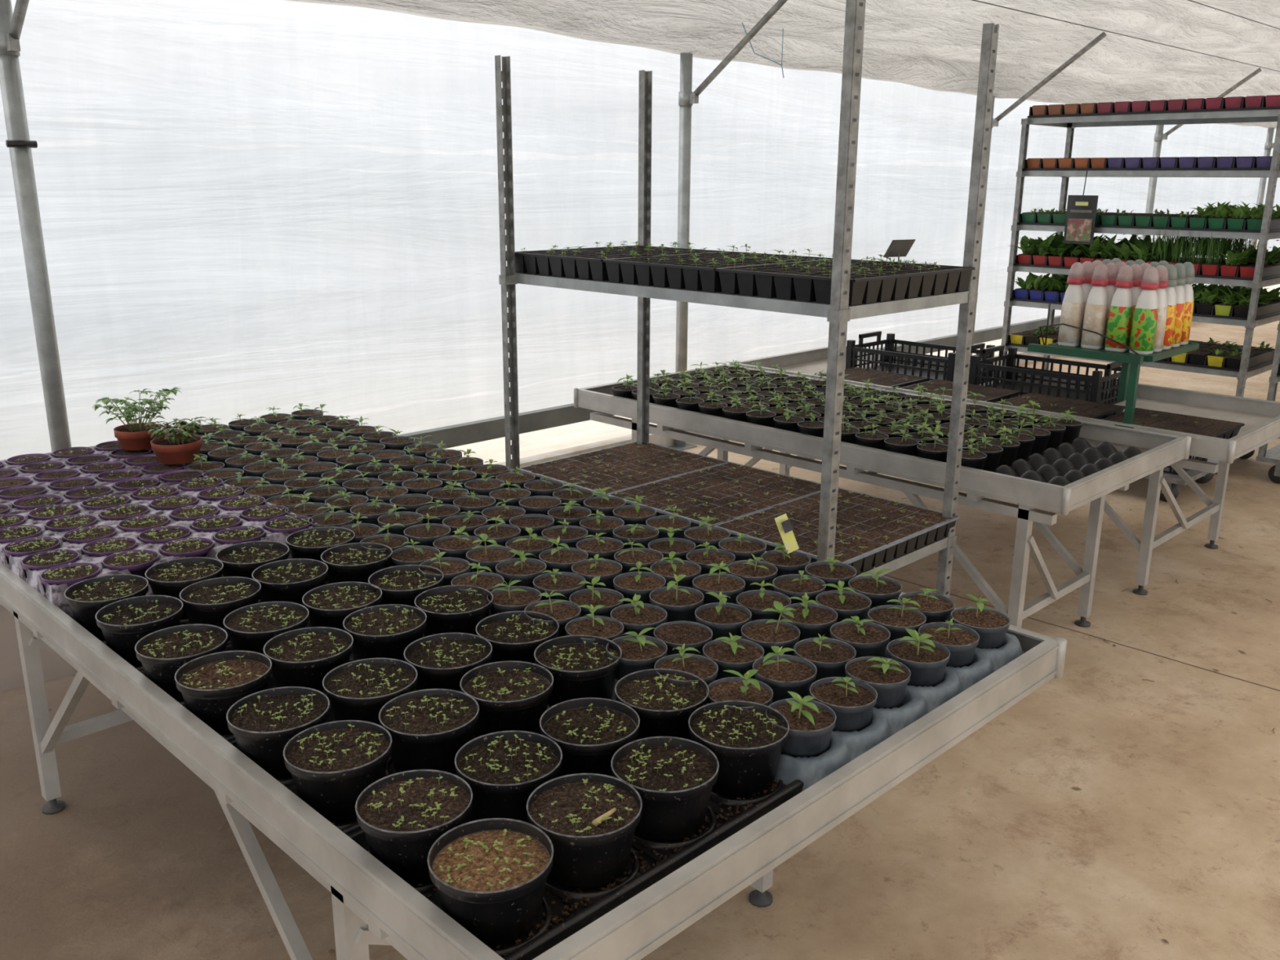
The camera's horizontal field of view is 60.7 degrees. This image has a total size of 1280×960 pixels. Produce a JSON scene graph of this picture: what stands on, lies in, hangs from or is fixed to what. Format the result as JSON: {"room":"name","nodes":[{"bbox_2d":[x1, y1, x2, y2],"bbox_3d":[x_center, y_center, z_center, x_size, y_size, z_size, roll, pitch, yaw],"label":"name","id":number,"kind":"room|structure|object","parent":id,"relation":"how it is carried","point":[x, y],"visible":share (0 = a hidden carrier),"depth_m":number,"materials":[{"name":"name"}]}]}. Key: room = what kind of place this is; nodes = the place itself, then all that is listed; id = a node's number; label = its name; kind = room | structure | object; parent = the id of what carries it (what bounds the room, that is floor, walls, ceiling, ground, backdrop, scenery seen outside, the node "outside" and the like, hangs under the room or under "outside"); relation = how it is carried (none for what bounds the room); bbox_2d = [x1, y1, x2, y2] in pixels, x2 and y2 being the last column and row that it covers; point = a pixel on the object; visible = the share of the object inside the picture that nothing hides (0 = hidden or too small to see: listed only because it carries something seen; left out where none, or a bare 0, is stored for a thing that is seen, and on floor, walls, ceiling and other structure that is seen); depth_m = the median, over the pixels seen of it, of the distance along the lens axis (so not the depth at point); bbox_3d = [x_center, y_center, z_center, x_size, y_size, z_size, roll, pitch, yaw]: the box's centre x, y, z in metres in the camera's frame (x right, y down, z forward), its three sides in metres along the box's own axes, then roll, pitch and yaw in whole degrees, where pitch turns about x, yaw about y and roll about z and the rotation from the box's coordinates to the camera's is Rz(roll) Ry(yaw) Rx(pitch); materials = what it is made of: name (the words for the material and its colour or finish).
{"room":"greenhouse","nodes":[
{"label":"greenhouse","id":0,"kind":"room"},
{"bbox_2d":[0,0,1279,464],"bbox_3d":[2.579,-2.184,8.463,28.000,2.750,0.071,-15,21,-43],"label":"wall","id":1,"kind":"structure","parent":0,"point":[247,207],"depth_m":5.00,"materials":[{"name":"white plastic"}]},
{"bbox_2d":[493,294,1279,471],"bbox_3d":[2.632,-0.889,8.756,28.000,0.100,0.090,-15,21,-43],"label":"trim","id":2,"kind":"structure","parent":1,"relation":"attached to","point":[655,439],"depth_m":5.96,"materials":[{"name":"concrete"}]},
{"bbox_2d":[0,320,1279,959],"bbox_3d":[6.535,0.090,5.704,31.000,0.120,12.500,-15,21,-43],"label":"floor","id":3,"kind":"structure","parent":0,"point":[988,850],"depth_m":2.65,"materials":[{"name":"concrete"}]},
{"bbox_2d":[0,0,71,452],"bbox_3d":[-1.830,-0.714,3.523,0.140,2.483,0.880,-15,21,-43],"label":"post","id":4,"kind":"object","parent":3,"relation":"on","point":[19,143],"visible":0.76,"depth_m":3.72,"materials":[{"name":"metal"}]},
{"bbox_2d":[0,603,77,692],"bbox_3d":[-2.951,0.591,2.780,5.400,0.340,0.910,-15,21,-43],"label":"skirt","id":5,"kind":"object","parent":3,"relation":"on","point":[54,666],"visible":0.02,"depth_m":3.44,"materials":[{"name":"beige concrete"}]},
{"bbox_2d":[0,417,1066,959],"bbox_3d":[-0.697,0.461,2.748,1.377,0.644,2.951,-15,21,-43],"label":"bench","id":6,"kind":"object","parent":3,"relation":"on","point":[372,904],"visible":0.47,"depth_m":1.66,"materials":[{"name":"metal"}]},
{"bbox_2d":[0,440,313,590],"bbox_3d":[-1.442,0.085,2.915,0.621,0.103,1.240,-15,21,-43],"label":"pots","id":7,"kind":"object","parent":6,"relation":"on","point":[42,552],"visible":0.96,"depth_m":2.76,"materials":[{"name":"plastic"}]},
{"bbox_2d":[91,386,181,450],"bbox_3d":[-1.559,-0.188,3.390,0.231,0.179,0.276,-1,15,-4],"label":"plant","id":8,"kind":"object","parent":7,"relation":"on","point":[134,436],"visible":0.98,"depth_m":3.37,"materials":[{"name":"green plant"}]},
{"bbox_2d":[0,445,316,615],"bbox_3d":[-1.442,0.093,2.917,0.634,0.094,1.249,-15,21,-43],"label":"trays","id":9,"kind":"object","parent":6,"relation":"on","point":[55,593],"visible":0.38,"depth_m":2.64,"materials":[{"name":"plastic"}]},
{"bbox_2d":[69,580,804,959],"bbox_3d":[-0.472,0.394,1.995,0.650,0.044,1.481,-15,21,-43],"label":"trays","id":10,"kind":"object","parent":6,"relation":"on","point":[541,941],"visible":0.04,"depth_m":1.50,"materials":[{"name":"plastic"}]},
{"bbox_2d":[63,526,789,945],"bbox_3d":[-0.472,0.342,1.982,0.646,0.094,1.446,-15,21,-43],"label":"pots","id":11,"kind":"object","parent":10,"relation":"on","point":[566,803],"visible":1,"depth_m":1.76,"materials":[{"name":"plastic"}]},
{"bbox_2d":[98,639,786,956],"bbox_3d":[-0.462,0.394,1.981,0.618,0.003,1.414,-15,21,-43],"label":"spilled peat","id":12,"kind":"object","parent":10,"relation":"on","point":[774,784],"visible":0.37,"depth_m":1.48,"materials":[{"name":"soil"}]},
{"bbox_2d":[286,493,1023,791],"bbox_3d":[-0.465,0.138,2.850,0.713,0.057,2.795,-15,21,-43],"label":"trays","id":13,"kind":"object","parent":6,"relation":"on","point":[845,747],"visible":0.04,"depth_m":1.84,"materials":[{"name":"plastic"}]},
{"bbox_2d":[146,403,1010,758],"bbox_3d":[-0.476,0.086,2.849,0.708,0.147,2.768,-15,21,-43],"label":"pots","id":14,"kind":"object","parent":13,"relation":"on","point":[702,602],"visible":0.9,"depth_m":2.36,"materials":[{"name":"plastic"}]},
{"bbox_2d":[145,417,205,464],"bbox_3d":[-1.374,-0.117,3.249,0.189,0.119,0.174,-15,21,-43],"label":"plant","id":15,"kind":"object","parent":14,"relation":"on","point":[179,446],"visible":0.99,"depth_m":3.21,"materials":[{"name":"green plant"}]},
{"bbox_2d":[774,513,799,553],"bbox_3d":[0.329,0.120,2.453,0.049,0.086,0.032,-8,18,-29],"label":"plant label","id":16,"kind":"object","parent":14,"relation":"in","point":[784,526],"visible":1,"depth_m":2.45,"materials":[{"name":"yellow plastic"}]},
{"bbox_2d":[48,468,1274,955],"bbox_3d":[1.179,0.699,3.125,6.327,0.005,5.418,-15,21,-43],"label":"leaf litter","id":17,"kind":"object","parent":3,"relation":"on","point":[331,951],"visible":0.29,"depth_m":2.80,"materials":[{"name":"brown plant"}]},
{"bbox_2d":[667,0,787,450],"bbox_3d":[0.501,-1.318,5.772,0.140,2.483,0.880,-15,21,-43],"label":"post","id":18,"kind":"object","parent":3,"relation":"on","point":[686,98],"visible":0.87,"depth_m":5.89,"materials":[{"name":"metal"}]},
{"bbox_2d":[494,0,999,597],"bbox_3d":[0.250,-0.382,3.397,0.678,1.937,1.340,-15,21,-43],"label":"shelving rack","id":19,"kind":"object","parent":3,"relation":"on","point":[837,313],"visible":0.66,"depth_m":3.06,"materials":[{"name":"metal"}]},
{"bbox_2d":[515,240,723,280],"bbox_3d":[-0.062,-0.739,3.630,0.594,0.095,0.449,-15,21,-43],"label":"tray","id":20,"kind":"object","parent":19,"relation":"on","point":[580,263],"visible":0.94,"depth_m":3.49,"materials":[{"name":"black plastic"}]},
{"bbox_2d":[520,441,729,497],"bbox_3d":[-0.054,-0.030,3.852,0.609,0.069,0.456,-15,21,-43],"label":"tray","id":21,"kind":"object","parent":19,"relation":"on","point":[631,464],"visible":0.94,"depth_m":3.83,"materials":[{"name":"black plastic"}]},
{"bbox_2d":[606,462,821,528],"bbox_3d":[0.265,0.057,3.544,0.609,0.069,0.456,-15,21,-43],"label":"tray","id":22,"kind":"object","parent":19,"relation":"on","point":[729,491],"visible":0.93,"depth_m":3.52,"materials":[{"name":"black plastic"}]},
{"bbox_2d":[603,243,832,292],"bbox_3d":[0.255,-0.654,3.324,0.594,0.097,0.449,-15,21,-43],"label":"tray","id":23,"kind":"object","parent":19,"relation":"on","point":[695,272],"visible":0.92,"depth_m":3.18,"materials":[{"name":"black plastic"}]},
{"bbox_2d":[712,486,959,575],"bbox_3d":[0.585,0.144,3.236,0.609,0.068,0.456,-15,21,-43],"label":"tray","id":24,"kind":"object","parent":19,"relation":"on","point":[872,531],"visible":0.76,"depth_m":3.19,"materials":[{"name":"black plastic"}]},
{"bbox_2d":[715,253,974,306],"bbox_3d":[0.573,-0.568,3.018,0.594,0.098,0.449,-15,21,-43],"label":"tray","id":25,"kind":"object","parent":19,"relation":"on","point":[871,282],"visible":0.89,"depth_m":2.89,"materials":[{"name":"black plastic"}]},
{"bbox_2d":[883,239,915,266],"bbox_3d":[0.737,-0.644,3.108,0.085,0.078,0.036,-8,18,-29],"label":"plant label","id":26,"kind":"object","parent":25,"relation":"in","point":[897,248],"visible":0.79,"depth_m":3.10,"materials":[{"name":"grey plastic"}]},
{"bbox_2d":[573,363,1191,627],"bbox_3d":[0.823,0.039,4.315,0.982,0.644,2.161,-15,21,-43],"label":"bench","id":27,"kind":"object","parent":3,"relation":"on","point":[1160,451],"visible":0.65,"depth_m":3.70,"materials":[{"name":"metal"}]},
{"bbox_2d":[649,359,826,437],"bbox_3d":[0.534,-0.329,4.515,1.111,0.089,1.328,-15,21,-43],"label":"pots","id":28,"kind":"object","parent":27,"relation":"on","point":[780,401],"depth_m":4.36,"materials":[{"name":"plastic"}]},
{"bbox_2d":[840,373,952,462],"bbox_3d":[0.942,-0.223,4.139,1.135,0.089,1.126,-15,21,-43],"label":"pots","id":29,"kind":"object","parent":27,"relation":"on","point":[917,426],"depth_m":3.91,"materials":[{"name":"plastic"}]},
{"bbox_2d":[960,391,1082,471],"bbox_3d":[1.199,-0.152,3.887,1.126,0.089,0.698,-15,21,-43],"label":"pots","id":30,"kind":"object","parent":27,"relation":"on","point":[993,438],"depth_m":3.77,"materials":[{"name":"plastic"}]},
{"bbox_2d":[992,437,1142,486],"bbox_3d":[1.401,-0.048,3.561,0.670,0.067,0.280,-15,21,-43],"label":"tray","id":31,"kind":"object","parent":27,"relation":"on","point":[1066,464],"visible":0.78,"depth_m":3.54,"materials":[{"name":"black plastic"}]},
{"bbox_2d":[728,346,1279,595],"bbox_3d":[1.562,-0.128,4.940,0.922,0.644,2.291,-15,21,-43],"label":"bench","id":32,"kind":"object","parent":3,"relation":"on","point":[1260,418],"visible":0.44,"depth_m":4.50,"materials":[{"name":"metal"}]},
{"bbox_2d":[815,366,928,387],"bbox_3d":[1.059,-0.457,5.051,0.369,0.060,0.409,-15,21,-43],"label":"tray","id":33,"kind":"object","parent":32,"relation":"on","point":[855,374],"visible":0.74,"depth_m":5.03,"materials":[{"name":"black plastic"}]},
{"bbox_2d":[844,331,995,382],"bbox_3d":[1.364,-0.599,5.342,0.386,0.184,0.588,-15,21,-43],"label":"plastic crate","id":34,"kind":"object","parent":32,"relation":"on","point":[886,363],"visible":0.58,"depth_m":5.39,"materials":[{"name":"black plastic"}]},
{"bbox_2d":[899,378,1021,402],"bbox_3d":[1.377,-0.369,4.745,0.369,0.057,0.409,-15,21,-43],"label":"tray","id":35,"kind":"object","parent":32,"relation":"on","point":[992,394],"visible":0.52,"depth_m":4.74,"materials":[{"name":"black plastic"}]},
{"bbox_2d":[968,345,1123,404],"bbox_3d":[1.837,-0.470,4.886,0.386,0.184,0.588,-15,21,-43],"label":"plastic crate","id":36,"kind":"object","parent":32,"relation":"on","point":[1008,381],"visible":0.7,"depth_m":4.90,"materials":[{"name":"black plastic"}]},
{"bbox_2d":[995,392,1124,419],"bbox_3d":[1.695,-0.284,4.438,0.369,0.061,0.409,-15,21,-43],"label":"tray","id":37,"kind":"object","parent":32,"relation":"on","point":[1084,408],"visible":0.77,"depth_m":4.43,"materials":[{"name":"black plastic"}]},
{"bbox_2d":[1027,303,1199,428],"bbox_3d":[1.853,-0.481,4.290,0.565,0.417,0.450,-15,21,-43],"label":"display stand","id":38,"kind":"object","parent":32,"relation":"on","point":[1131,362],"visible":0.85,"depth_m":4.09,"materials":[{"name":"green paint"}]},
{"bbox_2d":[1057,262,1084,346],"bbox_3d":[1.671,-0.677,4.214,0.073,0.318,0.077,-15,21,-43],"label":"spray bottle","id":39,"kind":"object","parent":38,"relation":"on","point":[1072,313],"visible":0.99,"depth_m":4.19,"materials":[{"name":"white plastic"}]},
{"bbox_2d":[1080,261,1094,344],"bbox_3d":[1.734,-0.694,4.276,0.073,0.318,0.077,-15,21,-43],"label":"spray bottle","id":40,"kind":"object","parent":38,"relation":"on","point":[1088,266],"visible":0.35,"depth_m":4.23,"materials":[{"name":"white plastic"}]},
{"bbox_2d":[1080,263,1108,349],"bbox_3d":[1.736,-0.660,4.152,0.073,0.318,0.077,-15,21,-43],"label":"spray bottle","id":41,"kind":"object","parent":38,"relation":"on","point":[1095,314],"visible":1,"depth_m":4.13,"materials":[{"name":"white plastic"}]},
{"bbox_2d":[1092,260,1102,286],"bbox_3d":[1.798,-0.710,4.337,0.073,0.318,0.077,-15,21,-43],"label":"spray bottle","id":42,"kind":"object","parent":38,"relation":"on","point":[1095,263],"visible":0.13,"depth_m":4.29,"materials":[{"name":"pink plastic"}]},
{"bbox_2d":[1101,258,1112,265],"bbox_3d":[1.862,-0.727,4.398,0.073,0.318,0.077,-15,21,-43],"label":"spray bottle","id":43,"kind":"object","parent":38,"relation":"on","point":[1105,261],"visible":0.05,"depth_m":4.35,"materials":[{"name":"white plastic"}]},
{"bbox_2d":[1103,262,1118,346],"bbox_3d":[1.799,-0.676,4.213,0.073,0.318,0.077,-15,21,-43],"label":"spray bottle","id":44,"kind":"object","parent":38,"relation":"on","point":[1113,270],"visible":0.27,"depth_m":4.17,"materials":[{"name":"white plastic"}]},
{"bbox_2d":[1111,257,1121,263],"bbox_3d":[1.925,-0.743,4.460,0.073,0.318,0.077,-15,21,-43],"label":"spray bottle","id":45,"kind":"object","parent":38,"relation":"on","point":[1115,260],"visible":0.09,"depth_m":4.41,"materials":[{"name":"white plastic"}]},
{"bbox_2d":[1104,265,1133,351],"bbox_3d":[1.801,-0.642,4.089,0.073,0.318,0.077,-15,21,-43],"label":"spray bottle","id":46,"kind":"object","parent":38,"relation":"on","point":[1121,310],"visible":0.99,"depth_m":4.07,"materials":[{"name":"white plastic"}]},
{"bbox_2d":[1115,261,1126,288],"bbox_3d":[1.863,-0.693,4.274,0.073,0.318,0.077,-15,21,-43],"label":"spray bottle","id":47,"kind":"object","parent":38,"relation":"on","point":[1120,264],"visible":0.07,"depth_m":4.22,"materials":[{"name":"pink plastic"}]},
{"bbox_2d":[1125,260,1136,266],"bbox_3d":[1.927,-0.709,4.336,0.073,0.318,0.077,-15,21,-43],"label":"spray bottle","id":48,"kind":"object","parent":38,"relation":"on","point":[1130,263],"visible":0.08,"depth_m":4.28,"materials":[{"name":"white plastic"}]},
{"bbox_2d":[1128,263,1142,349],"bbox_3d":[1.864,-0.658,4.150,0.073,0.318,0.077,-15,21,-43],"label":"spray bottle","id":49,"kind":"object","parent":38,"relation":"on","point":[1135,290],"visible":0.25,"depth_m":4.11,"materials":[{"name":"white plastic"}]},
{"bbox_2d":[1133,259,1145,265],"bbox_3d":[1.990,-0.726,4.397,0.073,0.318,0.077,-15,21,-43],"label":"spray bottle","id":50,"kind":"object","parent":38,"relation":"on","point":[1140,262],"visible":0.1,"depth_m":4.34,"materials":[{"name":"white plastic"}]},
{"bbox_2d":[1128,266,1159,355],"bbox_3d":[1.866,-0.624,4.026,0.073,0.318,0.077,-15,21,-43],"label":"spray bottle","id":51,"kind":"object","parent":38,"relation":"on","point":[1146,310],"visible":0.98,"depth_m":4.00,"materials":[{"name":"white plastic"}]},
{"bbox_2d":[1139,262,1151,291],"bbox_3d":[1.928,-0.675,4.212,0.073,0.318,0.077,-15,21,-43],"label":"spray bottle","id":52,"kind":"object","parent":38,"relation":"on","point":[1144,265],"visible":0.07,"depth_m":4.16,"materials":[{"name":"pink plastic"}]},
{"bbox_2d":[1149,261,1159,267],"bbox_3d":[1.992,-0.692,4.273,0.073,0.318,0.077,-15,21,-43],"label":"spray bottle","id":53,"kind":"object","parent":38,"relation":"on","point":[1153,264],"visible":0.09,"depth_m":4.22,"materials":[{"name":"white plastic"}]},
{"bbox_2d":[1152,265,1168,352],"bbox_3d":[1.929,-0.641,4.088,0.073,0.318,0.077,-15,21,-43],"label":"spray bottle","id":54,"kind":"object","parent":38,"relation":"on","point":[1162,270],"visible":0.55,"depth_m":4.05,"materials":[{"name":"white plastic"}]},
{"bbox_2d":[1158,260,1168,266],"bbox_3d":[2.055,-0.708,4.335,0.073,0.318,0.077,-15,21,-43],"label":"spray bottle","id":55,"kind":"object","parent":38,"relation":"on","point":[1164,263],"visible":0.06,"depth_m":4.28,"materials":[{"name":"white plastic"}]},
{"bbox_2d":[1162,264,1177,350],"bbox_3d":[1.993,-0.657,4.149,0.073,0.318,0.077,-15,21,-43],"label":"spray bottle","id":56,"kind":"object","parent":38,"relation":"on","point":[1171,268],"visible":0.59,"depth_m":4.11,"materials":[{"name":"white plastic"}]},
{"bbox_2d":[1171,262,1186,347],"bbox_3d":[2.057,-0.674,4.210,0.073,0.318,0.077,-15,21,-43],"label":"spray bottle","id":57,"kind":"object","parent":38,"relation":"on","point":[1180,268],"visible":0.51,"depth_m":4.17,"materials":[{"name":"white plastic"}]},
{"bbox_2d":[1179,262,1195,345],"bbox_3d":[2.120,-0.690,4.272,0.073,0.318,0.077,-15,21,-43],"label":"spray bottle","id":58,"kind":"object","parent":38,"relation":"on","point":[1189,268],"visible":0.51,"depth_m":4.24,"materials":[{"name":"white plastic"}]},
{"bbox_2d":[1101,408,1244,439],"bbox_3d":[2.006,-0.199,4.139,0.369,0.060,0.409,-15,21,-43],"label":"tray","id":59,"kind":"object","parent":32,"relation":"on","point":[1209,427],"visible":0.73,"depth_m":4.12,"materials":[{"name":"black plastic"}]},
{"bbox_2d":[970,31,1106,355],"bbox_3d":[2.833,-1.922,8.021,0.140,2.483,0.880,-15,21,-43],"label":"post","id":60,"kind":"object","parent":3,"relation":"on","point":[994,122],"visible":0.43,"depth_m":7.93,"materials":[{"name":"metal"}]},
{"bbox_2d":[1000,109,1279,473],"bbox_3d":[2.840,-1.079,6.159,0.628,1.846,1.350,-15,21,-43],"label":"trolley","id":61,"kind":"object","parent":3,"relation":"on","point":[1070,123],"visible":0.53,"depth_m":5.82,"materials":[{"name":"metal"}]},
{"bbox_2d":[1062,170,1098,244],"bbox_3d":[2.429,-1.497,6.003,0.025,0.390,0.165,-15,21,-43],"label":"sign","id":62,"kind":"object","parent":61,"relation":"hanging from","point":[1081,213],"visible":1,"depth_m":6.01,"materials":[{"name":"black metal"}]},
{"bbox_2d":[1005,324,1275,372],"bbox_3d":[2.843,-0.784,6.235,0.556,0.115,1.324,-15,21,-43],"label":"potted plants","id":63,"kind":"object","parent":61,"relation":"in","point":[1211,354],"visible":0.35,"depth_m":5.87,"materials":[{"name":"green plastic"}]},
{"bbox_2d":[1009,231,1279,280],"bbox_3d":[2.844,-1.304,6.111,0.712,0.254,1.425,-15,21,-43],"label":"potted plants","id":64,"kind":"object","parent":61,"relation":"in","point":[1239,262],"visible":0.92,"depth_m":5.89,"materials":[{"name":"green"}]},
{"bbox_2d":[1009,271,1279,319],"bbox_3d":[2.832,-1.067,6.151,0.656,0.175,1.429,-15,21,-43],"label":"potted plants","id":65,"kind":"object","parent":61,"relation":"in","point":[1212,300],"visible":0.46,"depth_m":5.78,"materials":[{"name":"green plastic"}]},
{"bbox_2d":[1017,200,1279,232],"bbox_3d":[2.853,-1.473,6.036,0.620,0.149,1.344,-15,21,-43],"label":"potted plants","id":66,"kind":"object","parent":61,"relation":"on","point":[1223,217],"visible":0.86,"depth_m":5.75,"materials":[{"name":"green plant"}]},
{"bbox_2d":[1022,155,1279,170],"bbox_3d":[2.845,-1.726,5.980,0.556,0.067,1.310,-15,21,-43],"label":"potted plants","id":67,"kind":"object","parent":61,"relation":"in","point":[1260,162],"visible":0.93,"depth_m":5.76,"materials":[{"name":"purple plastic"}]},
{"bbox_2d":[1026,94,1279,118],"bbox_3d":[2.846,-2.001,5.905,0.556,0.067,1.310,-15,21,-43],"label":"potted plants","id":68,"kind":"object","parent":61,"relation":"on","point":[1256,102],"visible":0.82,"depth_m":5.68,"materials":[{"name":"red plastic"}]},
{"bbox_2d":[1143,455,1218,502],"bbox_3d":[2.555,-0.058,5.659,0.640,0.140,0.720,-15,21,-43],"label":"cart","id":69,"kind":"object","parent":3,"relation":"on","point":[1200,477],"visible":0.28,"depth_m":5.29,"materials":[{"name":"metal"}]},
{"bbox_2d":[1163,455,1207,475],"bbox_3d":[2.528,-0.204,5.574,0.386,0.184,0.588,-15,21,-43],"label":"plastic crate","id":70,"kind":"object","parent":69,"relation":"on","point":[1170,469],"visible":0.05,"depth_m":5.33,"materials":[{"name":"black plastic"}]},
{"bbox_2d":[1142,67,1262,239],"bbox_3d":[5.165,-2.526,10.269,0.140,2.483,0.880,-15,21,-43],"label":"post","id":71,"kind":"object","parent":3,"relation":"on","point":[1159,135],"visible":0.51,"depth_m":10.33,"materials":[{"name":"metal"}]},
{"bbox_2d":[1245,127,1274,288],"bbox_3d":[7.496,-3.129,12.517,0.140,2.483,0.880,-15,21,-43],"label":"post","id":72,"kind":"object","parent":3,"relation":"on","point":[1268,144],"visible":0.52,"depth_m":12.66,"materials":[{"name":"metal"}]},
{"bbox_2d":[1255,320,1279,484],"bbox_3d":[3.882,-0.806,5.195,0.628,1.846,1.340,-15,21,-43],"label":"trolley","id":73,"kind":"object","parent":3,"relation":"on","point":[1272,455],"visible":0.73,"depth_m":5.60,"materials":[{"name":"metal"}]},
{"bbox_2d":[1276,363,1279,375],"bbox_3d":[3.885,-0.512,5.271,0.556,0.116,1.313,-15,21,-43],"label":"potted plants","id":74,"kind":"object","parent":73,"relation":"in","point":[1278,371],"visible":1,"depth_m":5.53,"materials":[{"name":"black plastic"}]},
{"bbox_2d":[285,0,1279,128],"bbox_3d":[5.661,-2.580,5.160,28.000,1.115,8.500,-15,21,-43],"label":"ceiling","id":75,"kind":"structure","parent":0,"point":[935,45],"depth_m":6.95,"materials":[{"name":"fabric"}]},
{"bbox_2d":[742,22,783,77],"bbox_3d":[0.645,-2.220,5.648,0.290,0.252,0.030,-9,18,-32],"label":"twine","id":76,"kind":"object","parent":75,"relation":"hanging from","point":[742,22],"visible":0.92,"depth_m":5.68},
{"bbox_2d":[972,0,1279,71],"bbox_3d":[3.910,-3.111,6.834,28.000,0.460,1.786,-15,21,-43],"label":"wires","id":77,"kind":"object","parent":75,"relation":"attached to","point":[972,0],"depth_m":7.50,"materials":[{"name":"grey metal"}]},
{"label":"wall","id":78,"kind":"structure","parent":0,"visible":0},
{"bbox_2d":[397,284,1276,449],"bbox_3d":[2.633,-1.128,8.690,28.000,0.095,0.050,-15,21,-43],"label":"trim","id":79,"kind":"structure","parent":78,"relation":"attached to","point":[468,433],"depth_m":5.62,"materials":[{"name":"paint"}]}
]}

